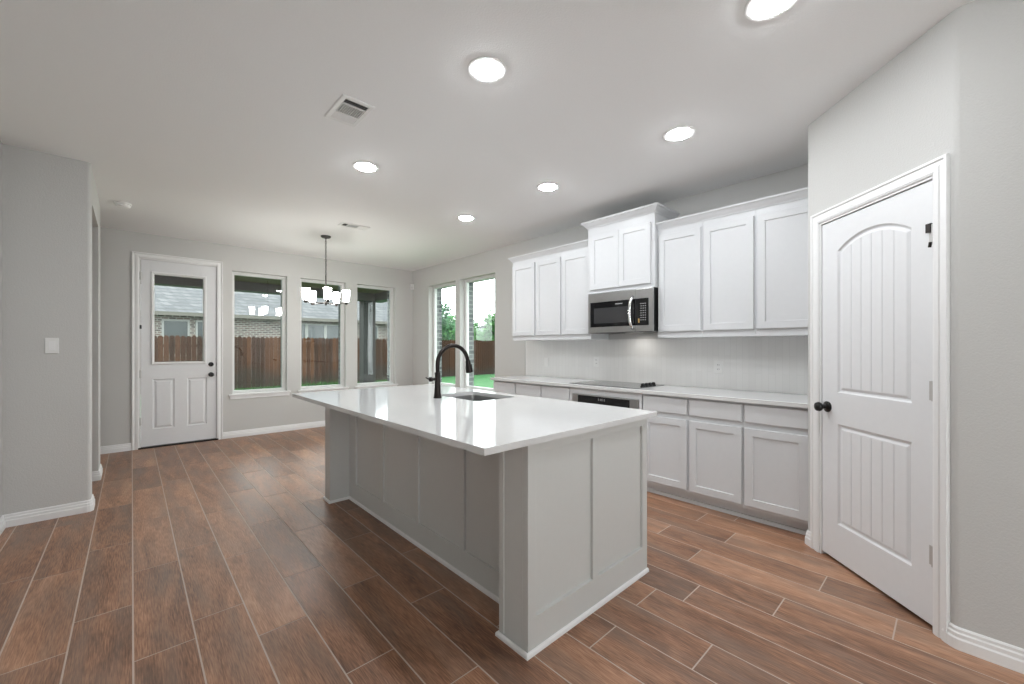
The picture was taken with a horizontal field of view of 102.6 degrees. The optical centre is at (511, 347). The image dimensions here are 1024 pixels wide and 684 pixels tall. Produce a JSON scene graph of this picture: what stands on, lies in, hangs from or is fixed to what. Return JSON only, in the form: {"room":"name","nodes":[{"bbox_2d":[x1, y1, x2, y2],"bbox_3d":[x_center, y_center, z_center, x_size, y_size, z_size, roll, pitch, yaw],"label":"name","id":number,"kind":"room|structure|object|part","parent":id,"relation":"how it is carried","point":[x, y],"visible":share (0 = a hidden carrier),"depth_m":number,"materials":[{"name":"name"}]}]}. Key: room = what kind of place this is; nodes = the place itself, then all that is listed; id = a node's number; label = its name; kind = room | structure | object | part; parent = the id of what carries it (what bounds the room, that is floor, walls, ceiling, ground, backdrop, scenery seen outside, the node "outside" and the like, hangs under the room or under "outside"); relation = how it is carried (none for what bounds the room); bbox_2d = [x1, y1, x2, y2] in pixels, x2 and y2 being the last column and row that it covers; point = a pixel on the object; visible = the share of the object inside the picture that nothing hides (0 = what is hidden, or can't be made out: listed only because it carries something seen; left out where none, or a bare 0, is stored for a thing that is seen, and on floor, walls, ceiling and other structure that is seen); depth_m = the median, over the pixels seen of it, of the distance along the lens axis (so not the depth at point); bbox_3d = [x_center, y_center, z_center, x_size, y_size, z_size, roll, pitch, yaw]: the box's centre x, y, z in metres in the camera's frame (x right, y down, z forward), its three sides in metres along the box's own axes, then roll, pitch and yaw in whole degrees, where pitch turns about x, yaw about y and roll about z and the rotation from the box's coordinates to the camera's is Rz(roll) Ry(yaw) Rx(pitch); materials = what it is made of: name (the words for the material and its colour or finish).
{"room":"kitchen","nodes":[
{"label":"kitchen","id":0,"kind":"room"},
{"bbox_2d":[0,141,2,517],"bbox_3d":[-0.268,-0.085,-0.778,0.100,2.743,10.023,0,0,-43],"label":"wall","id":1,"kind":"structure","parent":0,"point":[1,144],"depth_m":2.91,"materials":[{"name":"paint"}]},
{"bbox_2d":[0,494,94,534],"bbox_3d":[-0.192,1.240,-0.452,0.457,0.092,9.998,0,0,-43],"label":"baseboard","id":2,"kind":"structure","parent":1,"relation":"attached to","point":[52,512],"depth_m":3.06,"materials":[{"name":"wood"}]},
{"bbox_2d":[3,144,91,514],"bbox_3d":[-3.578,-0.085,3.107,0.550,2.743,0.177,0,0,-43],"label":"wall","id":3,"kind":"structure","parent":0,"point":[47,198],"depth_m":3.07,"materials":[{"name":"paint"}]},
{"bbox_2d":[45,338,58,353],"bbox_3d":[-3.462,-0.015,3.086,0.072,0.117,0.012,0,0,-43],"label":"light switch","id":4,"kind":"object","parent":3,"relation":"attached to","point":[51,344],"visible":1,"depth_m":3.08,"materials":[{"name":"white plastic"}]},
{"bbox_2d":[92,171,99,470],"bbox_3d":[-4.065,-0.085,3.581,0.620,2.743,1.220,0,0,-43],"label":"wall","id":5,"kind":"structure","parent":0,"point":[95,200],"depth_m":3.97,"materials":[{"name":"paint"}]},
{"bbox_2d":[92,464,102,480],"bbox_3d":[-4.349,1.240,3.914,0.617,0.092,0.379,0,0,-43],"label":"baseboard","id":6,"kind":"structure","parent":5,"relation":"attached to","point":[96,475],"depth_m":3.97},
{"bbox_2d":[100,227,412,449],"bbox_3d":[-4.207,-0.085,5.765,6.471,2.743,0.140,0,0,-43],"label":"wall","id":7,"kind":"structure","parent":0,"point":[116,246],"depth_m":5.89,"materials":[{"name":"paint"}]},
{"bbox_2d":[100,443,130,453],"bbox_3d":[-5.610,1.240,4.357,2.298,0.092,0.017,0,0,-43],"label":"baseboard","id":8,"kind":"structure","parent":7,"relation":"attached to","point":[120,447],"depth_m":5.04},
{"bbox_2d":[132,251,222,449],"bbox_3d":[-4.450,0.038,5.493,0.940,2.497,0.190,0,0,-43],"label":"door","id":9,"kind":"structure","parent":7,"relation":"in","point":[181,402],"depth_m":5.43,"materials":[{"name":"wood"}]},
{"bbox_3d":[-4.447,-0.381,5.486,0.575,1.202,0.070,0,0,-43],"label":"lite frame","id":10,"kind":"part","parent":9,"relation":"part of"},
{"bbox_2d":[229,271,290,399],"bbox_3d":[-3.779,-0.183,6.149,0.800,1.841,0.180,0,0,-43],"label":"window","id":11,"kind":"structure","parent":7,"relation":"in","point":[268,392],"depth_m":6.20,"materials":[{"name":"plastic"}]},
{"bbox_3d":[-3.758,0.677,6.127,0.800,0.024,0.120,0,0,-43],"label":"sill","id":12,"kind":"part","parent":11,"relation":"part of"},
{"bbox_2d":[223,421,324,438],"bbox_3d":[-2.978,1.240,6.798,2.986,0.092,0.017,0,0,-43],"label":"baseboard","id":13,"kind":"structure","parent":7,"relation":"attached to","point":[241,433],"depth_m":6.20,"materials":[{"name":"wood"}]},
{"bbox_2d":[297,279,348,392],"bbox_3d":[-3.119,-0.183,6.761,0.800,1.841,0.180,0,0,-43],"label":"window","id":14,"kind":"structure","parent":7,"relation":"in","point":[318,388],"depth_m":6.99,"materials":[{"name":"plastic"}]},
{"bbox_3d":[-3.099,0.677,6.739,0.800,0.024,0.120,0,0,-43],"label":"sill","id":15,"kind":"part","parent":14,"relation":"part of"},
{"bbox_2d":[355,285,397,388],"bbox_3d":[-2.455,-0.183,7.376,0.800,1.841,0.180,0,0,-43],"label":"window","id":16,"kind":"structure","parent":7,"relation":"in","point":[389,383],"depth_m":7.62,"materials":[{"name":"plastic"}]},
{"bbox_3d":[-2.435,0.677,7.354,0.800,0.024,0.120,0,0,-43],"label":"sill","id":17,"kind":"part","parent":16,"relation":"part of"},
{"bbox_2d":[234,275,388,387],"bbox_3d":[-4.325,-0.088,5.834,6.791,3.250,0.119,0,0,-43],"label":"brick wall","id":18,"kind":"structure","parent":0,"point":[234,275],"depth_m":7.12,"materials":[{"name":"brick"}]},
{"bbox_2d":[437,278,494,385],"bbox_3d":[0.851,-0.088,5.159,0.119,3.250,7.908,0,0,-43],"label":"brick wall","id":19,"kind":"structure","parent":0,"point":[471,285],"depth_m":6.85,"materials":[{"name":"brick"}]},
{"bbox_2d":[0,0,974,270],"bbox_3d":[0.192,-1.506,1.227,6.750,0.100,12.538,0,0,-43],"label":"ceiling","id":20,"kind":"structure","parent":0,"point":[206,118],"depth_m":2.47,"materials":[{"name":"paint"}]},
{"bbox_2d":[113,201,131,208],"bbox_3d":[-3.923,-1.433,4.135,0.136,0.046,0.136,0,0,-43],"label":"smoke detector","id":21,"kind":"object","parent":20,"relation":"attached to","point":[120,204],"visible":1,"depth_m":4.10,"materials":[{"name":"white plastic"}]},
{"bbox_2d":[302,235,349,305],"bbox_3d":[-2.440,-1.004,5.340,0.557,0.904,0.570,0,0,-43],"label":"chandelier","id":22,"kind":"object","parent":20,"relation":"hanging from","point":[307,295],"visible":1,"depth_m":5.36,"materials":[{"name":"glass"}]},
{"bbox_3d":[-2.601,-0.678,5.174,0.096,0.144,0.096,0,0,-43],"label":"lamp shade","id":23,"kind":"part","parent":22,"relation":"part of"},
{"bbox_3d":[-2.657,-0.678,5.463,0.096,0.144,0.096,0,0,-43],"label":"lamp shade","id":24,"kind":"part","parent":22,"relation":"part of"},
{"bbox_3d":[-2.430,-0.750,5.356,0.060,0.396,0.060,0,0,-43],"label":"stem","id":25,"kind":"part","parent":22,"relation":"part of","materials":[{"name":"glass"}]},
{"bbox_3d":[-2.430,-1.169,5.356,0.019,0.507,0.019,0,0,2],"label":"chain","id":26,"kind":"part","parent":22,"relation":"part of","materials":[{"name":"silver metal"}]},
{"bbox_3d":[-2.310,-0.678,5.137,0.096,0.144,0.096,0,0,-43],"label":"lamp shade","id":27,"kind":"part","parent":22,"relation":"part of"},
{"bbox_3d":[-2.399,-0.678,5.604,0.096,0.144,0.096,0,0,-43],"label":"lamp shade","id":28,"kind":"part","parent":22,"relation":"part of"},
{"bbox_3d":[-2.185,-0.678,5.403,0.096,0.144,0.096,0,0,-43],"label":"lamp shade","id":29,"kind":"part","parent":22,"relation":"part of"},
{"bbox_2d":[324,93,374,127],"bbox_3d":[-1.003,-1.452,2.527,0.195,0.008,0.310,0,0,-43],"label":"ceiling vent","id":30,"kind":"object","parent":20,"relation":"in","point":[347,110],"visible":1,"depth_m":2.52,"materials":[{"name":"white plastic"}]},
{"bbox_2d":[338,222,369,230],"bbox_3d":[-1.888,-1.452,4.911,0.330,0.008,0.160,0,0,-43],"label":"ceiling vent","id":31,"kind":"object","parent":20,"relation":"in","point":[345,224],"visible":1,"depth_m":4.90,"materials":[{"name":"white plastic"}]},
{"bbox_2d":[352,161,378,172],"bbox_3d":[-1.177,-1.448,3.307,0.208,0.016,0.208,0,0,-43],"label":"recessed light","id":32,"kind":"object","parent":20,"relation":"in","point":[362,166],"visible":1,"depth_m":3.29,"materials":[{"name":"white plastic"}]},
{"bbox_2d":[457,215,474,220],"bbox_3d":[-0.517,-1.448,4.606,0.208,0.016,0.208,0,0,-43],"label":"recessed light","id":33,"kind":"object","parent":20,"relation":"in","point":[461,217],"visible":1,"depth_m":4.58,"materials":[{"name":"white plastic"}]},
{"bbox_2d":[467,56,506,83],"bbox_3d":[-0.131,-1.448,2.152,0.208,0.016,0.208,0,0,-43],"label":"recessed light","id":34,"kind":"object","parent":20,"relation":"in","point":[483,69],"visible":1,"depth_m":2.13,"materials":[{"name":"white plastic"}]},
{"bbox_2d":[537,182,559,191],"bbox_3d":[0.326,-1.448,3.717,0.208,0.016,0.208,0,0,-43],"label":"recessed light","id":35,"kind":"object","parent":20,"relation":"in","point":[545,187],"visible":1,"depth_m":3.69,"materials":[{"name":"white plastic"}]},
{"bbox_2d":[663,126,695,141],"bbox_3d":[1.139,-1.448,2.796,0.208,0.016,0.208,0,0,-43],"label":"recessed light","id":36,"kind":"object","parent":20,"relation":"in","point":[681,133],"visible":1,"depth_m":2.78,"materials":[{"name":"white plastic"}]},
{"bbox_2d":[744,0,797,21],"bbox_3d":[1.095,-1.448,1.728,0.208,0.016,0.208,0,0,-43],"label":"recessed light","id":37,"kind":"object","parent":20,"relation":"in","point":[754,10],"visible":1,"depth_m":1.75,"materials":[{"name":"white plastic"}]},
{"bbox_2d":[0,426,1023,683],"bbox_3d":[-1.213,1.302,2.706,6.798,0.030,8.518,0,0,-43],"label":"floor","id":38,"kind":"structure","parent":0,"point":[221,561],"depth_m":2.08,"materials":[{"name":"brown wood"}]},
{"bbox_2d":[323,407,648,660],"bbox_3d":[-0.405,0.844,2.928,1.006,0.887,2.461,0,0,-43],"label":"base cabinet","id":39,"kind":"object","parent":38,"relation":"on","point":[553,531],"visible":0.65,"depth_m":2.15,"materials":[{"name":"wood"}]},
{"bbox_3d":[-1.223,0.844,3.808,0.973,0.887,0.033,0,0,-43],"label":"panel","id":40,"kind":"part","parent":39,"relation":"part of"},
{"bbox_3d":[-0.632,0.844,2.714,0.033,0.887,2.342,0,0,-43],"label":"panel","id":41,"kind":"part","parent":39,"relation":"part of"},
{"bbox_2d":[292,384,656,455],"bbox_3d":[-0.470,0.386,2.868,1.297,0.028,2.480,0,0,-43],"label":"countertop","id":42,"kind":"structure","parent":39,"relation":"on","point":[513,421],"depth_m":2.29,"materials":[{"name":"white stone"}]},
{"bbox_2d":[426,344,472,397],"bbox_3d":[-0.469,0.170,3.111,0.424,0.403,0.060,0,0,-43],"label":"faucet","id":43,"kind":"object","parent":42,"relation":"on","point":[437,391],"visible":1,"depth_m":3.03,"materials":[{"name":"black metal"}]},
{"bbox_3d":[-0.593,0.231,2.996,0.086,0.036,0.035,0,0,-43],"label":"handle","id":44,"kind":"part","parent":43,"relation":"part of","materials":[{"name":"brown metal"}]},
{"bbox_3d":[-0.449,0.077,3.129,0.307,0.218,0.031,0,0,-43],"label":"spout","id":45,"kind":"part","parent":43,"relation":"part of","materials":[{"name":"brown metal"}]},
{"bbox_2d":[452,395,501,400],"bbox_3d":[-0.285,0.494,3.172,0.429,0.186,0.584,0,0,-43],"label":"sink","id":46,"kind":"object","parent":42,"relation":"in","point":[465,397],"visible":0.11,"depth_m":3.42,"materials":[{"name":"metal"}]},
{"bbox_3d":[-0.412,1.276,2.921,0.988,0.020,2.461,0,0,-43],"label":"shoe molding","id":47,"kind":"part","parent":39,"relation":"part of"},
{"bbox_3d":[0.411,0.844,2.046,0.973,0.887,0.033,0,0,-43],"label":"panel","id":48,"kind":"part","parent":39,"relation":"part of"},
{"bbox_2d":[493,380,515,393],"bbox_3d":[0.125,0.845,5.189,0.619,0.882,0.409,0,0,-43],"label":"base cabinet","id":49,"kind":"object","parent":38,"relation":"on","point":[498,386],"visible":0.2,"depth_m":4.97,"materials":[{"name":"wood"}]},
{"bbox_2d":[490,375,807,407],"bbox_3d":[1.081,0.388,4.137,0.633,0.030,3.292,0,0,-43],"label":"countertop","id":50,"kind":"structure","parent":49,"relation":"on","point":[755,397],"depth_m":3.49,"materials":[{"name":"white stone"}]},
{"bbox_2d":[572,380,662,388],"bbox_3d":[1.053,0.353,4.175,0.500,0.038,0.790,0,0,-43],"label":"cooktop","id":51,"kind":"object","parent":50,"relation":"in","point":[595,382],"visible":1,"depth_m":4.09,"materials":[{"name":"glass"}]},
{"bbox_2d":[516,382,541,396],"bbox_3d":[0.404,0.845,4.889,0.619,0.882,0.409,0,0,-43],"label":"base cabinet","id":52,"kind":"object","parent":38,"relation":"on","point":[527,389],"visible":0.17,"depth_m":4.67,"materials":[{"name":"wood"}]},
{"bbox_2d":[542,385,569,400],"bbox_3d":[0.683,0.845,4.588,0.619,0.882,0.409,0,0,-43],"label":"base cabinet","id":53,"kind":"object","parent":38,"relation":"on","point":[548,391],"visible":0.19,"depth_m":4.37,"materials":[{"name":"wood"}]},
{"bbox_2d":[570,387,642,409],"bbox_3d":[1.099,0.845,4.140,0.618,0.882,0.810,0,0,-43],"label":"base cabinet","id":54,"kind":"object","parent":38,"relation":"on","point":[639,396],"visible":0.11,"depth_m":3.88,"materials":[{"name":"wood"}]},
{"bbox_2d":[572,393,638,408],"bbox_3d":[1.060,0.804,4.096,0.637,0.680,0.744,0,0,-43],"label":"oven","id":55,"kind":"object","parent":54,"relation":"in","point":[585,398],"visible":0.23,"depth_m":3.89,"materials":[{"name":"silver metal"}]},
{"bbox_3d":[0.863,0.519,3.923,0.002,0.090,0.584,0,0,-43],"label":"display glass","id":56,"kind":"part","parent":55,"relation":"part of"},
{"bbox_2d":[643,394,692,503],"bbox_3d":[1.514,0.845,3.692,0.619,0.882,0.409,0,0,-43],"label":"base cabinet","id":57,"kind":"object","parent":38,"relation":"on","point":[667,432],"visible":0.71,"depth_m":3.47,"materials":[{"name":"wood"}]},
{"bbox_3d":[1.294,0.484,3.488,0.020,0.128,0.390,0,0,-43],"label":"drawer","id":58,"kind":"part","parent":57,"relation":"part of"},
{"bbox_3d":[1.294,0.876,3.488,0.020,0.570,0.390,0,0,-43],"label":"door","id":59,"kind":"part","parent":57,"relation":"part of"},
{"bbox_3d":[1.348,1.271,3.538,0.015,0.030,0.409,0,0,-43],"label":"toe molding","id":60,"kind":"part","parent":57,"relation":"part of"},
{"bbox_2d":[689,398,746,518],"bbox_3d":[1.793,0.845,3.391,0.619,0.882,0.409,0,0,-43],"label":"base cabinet","id":61,"kind":"object","parent":38,"relation":"on","point":[716,427],"visible":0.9,"depth_m":3.17,"materials":[{"name":"wood"}]},
{"bbox_3d":[1.573,0.484,3.187,0.020,0.128,0.390,0,0,-43],"label":"drawer","id":62,"kind":"part","parent":61,"relation":"part of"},
{"bbox_3d":[1.573,0.876,3.187,0.020,0.570,0.390,0,0,-43],"label":"door","id":63,"kind":"part","parent":61,"relation":"part of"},
{"bbox_3d":[1.627,1.271,3.237,0.015,0.030,0.409,0,0,-43],"label":"toe molding","id":64,"kind":"part","parent":61,"relation":"part of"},
{"bbox_2d":[744,403,807,534],"bbox_3d":[2.072,0.845,3.091,0.619,0.882,0.409,0,0,-43],"label":"base cabinet","id":65,"kind":"object","parent":38,"relation":"on","point":[775,437],"visible":0.71,"depth_m":2.89,"materials":[{"name":"wood"}]},
{"bbox_3d":[1.905,1.271,2.936,0.015,0.030,0.409,0,0,-43],"label":"toe molding","id":66,"kind":"part","parent":65,"relation":"part of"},
{"bbox_3d":[1.852,0.484,2.887,0.020,0.128,0.390,0,0,-43],"label":"drawer","id":67,"kind":"part","parent":65,"relation":"part of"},
{"bbox_2d":[413,164,807,394],"bbox_3d":[0.956,-0.085,4.854,0.140,2.743,8.218,0,0,-43],"label":"wall","id":68,"kind":"structure","parent":0,"point":[509,354],"depth_m":5.91,"materials":[{"name":"paint"}]},
{"bbox_2d":[433,282,454,386],"bbox_3d":[-1.177,-0.188,7.139,0.180,1.851,0.926,0,0,-43],"label":"window","id":69,"kind":"structure","parent":68,"relation":"in","point":[435,288],"depth_m":7.45,"materials":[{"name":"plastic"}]},
{"bbox_2d":[464,274,494,390],"bbox_3d":[-0.507,-0.188,6.416,0.180,1.851,0.968,0,0,-43],"label":"window","id":70,"kind":"structure","parent":68,"relation":"in","point":[466,282],"depth_m":6.74,"materials":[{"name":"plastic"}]},
{"bbox_2d":[513,258,552,340],"bbox_3d":[0.264,-0.603,5.243,0.344,1.022,0.409,0,0,-43],"label":"upper cabinet","id":71,"kind":"object","parent":68,"relation":"attached to","point":[524,272],"visible":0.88,"depth_m":5.12,"materials":[{"name":"wood"}]},
{"bbox_3d":[0.145,-0.594,5.132,0.020,0.890,0.386,0,0,-43],"label":"door","id":72,"kind":"part","parent":71,"relation":"part of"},
{"bbox_2d":[508,239,587,262],"bbox_3d":[0.516,-1.121,4.949,0.373,0.066,1.281,0,0,-43],"label":"crown molding","id":73,"kind":"structure","parent":71,"relation":"attached to","point":[584,243],"depth_m":4.77,"materials":[{"name":"wood"}]},
{"bbox_2d":[536,253,561,339],"bbox_3d":[0.542,-0.603,4.942,0.344,1.022,0.409,0,0,-43],"label":"upper cabinet","id":74,"kind":"object","parent":68,"relation":"attached to","point":[548,268],"visible":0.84,"depth_m":4.81,"materials":[{"name":"wood"}]},
{"bbox_2d":[562,247,608,339],"bbox_3d":[0.821,-0.603,4.641,0.344,1.022,0.409,0,0,-43],"label":"upper cabinet","id":75,"kind":"object","parent":68,"relation":"attached to","point":[574,262],"visible":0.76,"depth_m":4.53,"materials":[{"name":"wood"}]},
{"bbox_3d":[0.702,-0.594,4.531,0.020,0.890,0.386,0,0,-43],"label":"door","id":76,"kind":"part","parent":75,"relation":"part of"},
{"bbox_2d":[588,213,669,293],"bbox_3d":[1.196,-0.913,4.193,0.404,0.700,0.755,0,0,-43],"label":"upper cabinet","id":77,"kind":"object","parent":68,"relation":"attached to","point":[622,255],"visible":0.78,"depth_m":4.01,"materials":[{"name":"wood"}]},
{"bbox_3d":[0.940,-0.885,4.186,0.020,0.567,0.339,0,0,-43],"label":"door","id":78,"kind":"part","parent":77,"relation":"part of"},
{"bbox_2d":[588,287,657,333],"bbox_3d":[1.173,-0.355,4.162,0.480,0.414,0.752,0,0,-43],"label":"microwave","id":79,"kind":"object","parent":77,"relation":"attached to","point":[632,311],"visible":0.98,"depth_m":4.00,"materials":[{"name":"silver metal"}]},
{"bbox_3d":[1.001,-0.338,4.097,0.012,0.253,0.520,0,0,-43],"label":"door","id":80,"kind":"part","parent":79,"relation":"part of","materials":[{"name":"black glass"}]},
{"bbox_3d":[1.133,-0.334,3.901,0.070,0.329,0.033,0,0,-27],"label":"handle","id":81,"kind":"part","parent":79,"relation":"part of","materials":[{"name":"metal"}]},
{"bbox_3d":[1.225,-0.338,3.855,0.012,0.253,0.135,0,0,-43],"label":"control panel","id":82,"kind":"part","parent":79,"relation":"part of","materials":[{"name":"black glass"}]},
{"bbox_2d":[581,202,678,229],"bbox_3d":[1.183,-1.283,4.180,0.440,0.069,0.865,0,0,-43],"label":"crown molding","id":83,"kind":"structure","parent":77,"relation":"attached to","point":[658,208],"depth_m":3.96,"materials":[{"name":"wood"}]},
{"bbox_3d":[1.172,-0.885,3.936,0.020,0.567,0.338,0,0,-43],"label":"door","id":84,"kind":"part","parent":77,"relation":"part of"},
{"bbox_2d":[525,336,807,394],"bbox_3d":[1.308,0.141,4.364,0.009,0.463,3.316,0,0,-43],"label":"backsplash","id":85,"kind":"structure","parent":68,"relation":"attached to","point":[764,364],"depth_m":3.96,"materials":[{"name":"tile"}]},
{"bbox_2d":[594,357,598,366],"bbox_3d":[0.970,0.162,4.718,0.008,0.116,0.072,0,0,-43],"label":"outlet","id":86,"kind":"object","parent":85,"relation":"attached to","point":[596,359],"visible":1,"depth_m":4.71,"materials":[{"name":"white plastic"}]},
{"bbox_2d":[714,361,722,373],"bbox_3d":[1.880,0.176,3.736,0.008,0.116,0.072,0,0,-43],"label":"outlet","id":87,"kind":"object","parent":85,"relation":"attached to","point":[718,365],"visible":1,"depth_m":3.73,"materials":[{"name":"white plastic"}]},
{"bbox_2d":[658,221,712,337],"bbox_3d":[1.615,-0.603,3.785,0.344,1.022,0.409,0,0,-43],"label":"upper cabinet","id":88,"kind":"object","parent":68,"relation":"attached to","point":[680,249],"visible":0.84,"depth_m":3.66,"materials":[{"name":"wood"}]},
{"bbox_2d":[703,210,762,337],"bbox_3d":[1.894,-0.603,3.485,0.344,1.022,0.409,0,0,-43],"label":"upper cabinet","id":89,"kind":"object","parent":68,"relation":"attached to","point":[729,242],"visible":0.84,"depth_m":3.36,"materials":[{"name":"wood"}]},
{"bbox_2d":[756,198,807,336],"bbox_3d":[2.172,-0.603,3.184,0.344,1.022,0.409,0,0,-43],"label":"upper cabinet","id":90,"kind":"object","parent":68,"relation":"attached to","point":[781,229],"visible":0.57,"depth_m":3.09,"materials":[{"name":"wood"}]},
{"bbox_2d":[656,187,807,230],"bbox_3d":[1.764,-1.121,3.364,0.048,0.066,1.228,0,0,-43],"label":"crown molding","id":91,"kind":"structure","parent":90,"relation":"attached to","point":[798,194],"depth_m":3.31,"materials":[{"name":"wood"}]},
{"bbox_2d":[808,11,952,623],"bbox_3d":[1.979,-0.085,2.229,0.110,2.743,0.916,0,0,2],"label":"wall","id":92,"kind":"structure","parent":0,"point":[898,120],"depth_m":2.08,"materials":[{"name":"paint"}]},
{"bbox_2d":[810,153,949,642],"bbox_3d":[1.939,0.221,2.212,0.168,2.132,0.858,0,0,2],"label":"door","id":93,"kind":"structure","parent":92,"relation":"in","point":[880,255],"depth_m":2.11,"materials":[{"name":"white wood"}]},
{"bbox_3d":[1.903,0.361,2.519,0.072,0.066,0.066,0,0,2],"label":"knob","id":94,"kind":"part","parent":93,"relation":"part of","materials":[{"name":"black metal"}]},
{"bbox_2d":[953,0,1023,648],"bbox_3d":[3.712,-0.085,-0.100,0.120,2.743,5.204,0,0,-43],"label":"wall","id":95,"kind":"structure","parent":0,"point":[988,35],"depth_m":1.69,"materials":[{"name":"paint"}]},
{"bbox_2d":[942,622,1023,673],"bbox_3d":[3.663,1.240,-0.123,0.050,0.092,5.238,0,0,-43],"label":"baseboard","id":96,"kind":"structure","parent":95,"relation":"attached to","point":[1006,655],"depth_m":1.69,"materials":[{"name":"wood"}]},
{"bbox_3d":[2.224,-0.085,2.883,0.680,2.743,0.100,0,0,-43],"label":"wall","id":97,"kind":"structure","parent":0,"visible":0},
{"bbox_2d":[805,530,809,546],"bbox_3d":[1.958,1.240,2.710,0.042,0.092,0.148,0,0,34],"label":"baseboard","id":98,"kind":"structure","parent":97,"relation":"attached to","point":[807,537],"depth_m":2.67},
{"label":"outside","id":99,"kind":"structure","parent":0,"visible":0},
{"bbox_2d":[244,374,494,389],"bbox_3d":[-7.064,1.506,31.149,60.000,0.100,40.712,0,0,-43],"label":"lawn","id":100,"kind":"structure","parent":99,"point":[479,380],"depth_m":18.22,"materials":[{"name":"plant"}]},
{"bbox_2d":[154,285,386,376],"bbox_3d":[-16.638,-1.639,20.589,22.400,6.190,9.980,0,0,-43],"label":"neighbor house","id":101,"kind":"structure","parent":100,"relation":"on","point":[177,310],"depth_m":18.95,"materials":[{"name":"grey brick"}]},
{"bbox_3d":[-13.962,-0.418,17.042,0.760,1.370,0.019,0,0,-43],"label":"pane","id":102,"kind":"part","parent":101,"relation":"part of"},
{"bbox_3d":[-13.119,-0.418,17.824,0.860,1.370,0.019,0,0,-43],"label":"pane","id":103,"kind":"part","parent":101,"relation":"part of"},
{"bbox_3d":[-10.662,-0.439,20.102,0.960,1.410,0.019,0,0,-43],"label":"pane","id":104,"kind":"part","parent":101,"relation":"part of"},
{"bbox_3d":[-9.929,-0.439,20.782,0.760,1.410,0.019,0,0,-43],"label":"pane","id":105,"kind":"part","parent":101,"relation":"part of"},
{"bbox_3d":[-9.232,-0.439,21.427,0.860,1.410,0.019,0,0,-43],"label":"pane","id":106,"kind":"part","parent":101,"relation":"part of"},
{"bbox_2d":[234,379,386,389],"bbox_3d":[-7.271,1.352,15.547,8.570,0.210,1.359,0,0,-43],"label":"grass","id":107,"kind":"structure","parent":100,"relation":"on","point":[333,381],"depth_m":15.64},
{"bbox_2d":[154,335,494,388],"bbox_3d":[-5.969,0.525,17.875,33.645,1.862,0.148,0,0,-43],"label":"wooden fence","id":108,"kind":"object","parent":100,"relation":"on","point":[257,361],"visible":0.2,"depth_m":15.26,"materials":[{"name":"brown wood"}]},
{"bbox_3d":[-12.082,0.515,12.147,2.400,1.842,0.056,0,0,-43],"label":"fence panel","id":109,"kind":"part","parent":108,"relation":"part of","materials":[{"name":"brown wood"}]},
{"bbox_3d":[-10.322,0.517,13.778,2.400,1.838,0.058,0,0,-43],"label":"fence panel","id":110,"kind":"part","parent":108,"relation":"part of","materials":[{"name":"brown wood"}]},
{"bbox_3d":[-8.562,0.516,15.410,2.400,1.842,0.057,0,0,-43],"label":"fence panel","id":111,"kind":"part","parent":108,"relation":"part of","materials":[{"name":"brown wood"}]},
{"bbox_3d":[-6.802,0.516,17.042,2.400,1.841,0.058,0,0,-43],"label":"fence panel","id":112,"kind":"part","parent":108,"relation":"part of","materials":[{"name":"brown wood"}]},
{"bbox_3d":[-5.042,0.515,18.674,2.400,1.842,0.058,0,0,-43],"label":"fence panel","id":113,"kind":"part","parent":108,"relation":"part of","materials":[{"name":"brown wood"}]},
{"bbox_3d":[-3.283,0.516,20.306,2.400,1.842,0.057,0,0,-43],"label":"fence panel","id":114,"kind":"part","parent":108,"relation":"part of","materials":[{"name":"brown wood"}]},
{"bbox_3d":[-1.523,0.515,21.938,2.400,1.842,0.058,0,0,-43],"label":"fence panel","id":115,"kind":"part","parent":108,"relation":"part of","materials":[{"name":"brown wood"}]},
{"bbox_2d":[442,302,454,340],"bbox_3d":[-4.461,-0.810,25.727,2.970,4.556,2.752,0,0,-43],"label":"leafy tree","id":116,"kind":"object","parent":100,"relation":"on","point":[446,325],"visible":0.21,"depth_m":25.75,"materials":[{"name":"green plant"}]},
{"bbox_2d":[442,314,479,339],"bbox_3d":[-4.514,-0.566,30.229,3.859,4.069,3.353,0,0,-43],"label":"leafy tree","id":117,"kind":"object","parent":100,"relation":"on","point":[453,316],"visible":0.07,"depth_m":29.75,"materials":[{"name":"green plant"}]},
{"bbox_2d":[448,318,481,340],"bbox_3d":[-4.128,-0.616,34.999,3.053,4.170,2.565,0,0,-43],"label":"leafy tree","id":118,"kind":"object","parent":100,"relation":"on","point":[476,334],"visible":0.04,"depth_m":34.98,"materials":[{"name":"green plant"}]},
{"bbox_2d":[475,325,485,338],"bbox_3d":[-0.209,-0.778,46.038,11.700,4.470,4.200,0,0,-43],"label":"house","id":119,"kind":"structure","parent":100,"relation":"on","point":[482,326],"depth_m":42.76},
{"bbox_2d":[476,310,494,340],"bbox_3d":[-1.146,-0.537,28.350,2.594,4.015,2.848,0,0,-43],"label":"leafy tree","id":120,"kind":"object","parent":100,"relation":"on","point":[488,333],"visible":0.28,"depth_m":27.74,"materials":[{"name":"green plant"}]},
{"bbox_3d":[-5.872,1.407,6.406,9.100,0.100,2.820,0,0,-43],"label":"patio slab","id":121,"kind":"object","parent":100,"relation":"on","visible":0},
{"bbox_2d":[359,300,375,382],"bbox_3d":[-3.586,0.102,10.176,0.380,2.508,0.360,0,0,-43],"label":"patio post","id":122,"kind":"object","parent":121,"relation":"on","point":[367,309],"visible":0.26,"depth_m":10.07,"materials":[{"name":"paint"}]},
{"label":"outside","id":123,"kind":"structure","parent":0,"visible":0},
{"bbox_2d":[154,275,386,302],"bbox_3d":[-5.811,-1.244,6.428,9.220,0.180,2.770,0,0,-43],"label":"beam","id":124,"kind":"structure","parent":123,"point":[159,280],"depth_m":8.40,"materials":[{"name":"paint"}]},
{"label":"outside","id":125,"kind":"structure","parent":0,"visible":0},
{"bbox_2d":[234,276,385,293],"bbox_3d":[-5.851,-1.373,6.494,9.250,0.080,2.920,0,0,-43],"label":"ceiling","id":126,"kind":"structure","parent":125,"point":[236,278],"depth_m":8.52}
]}

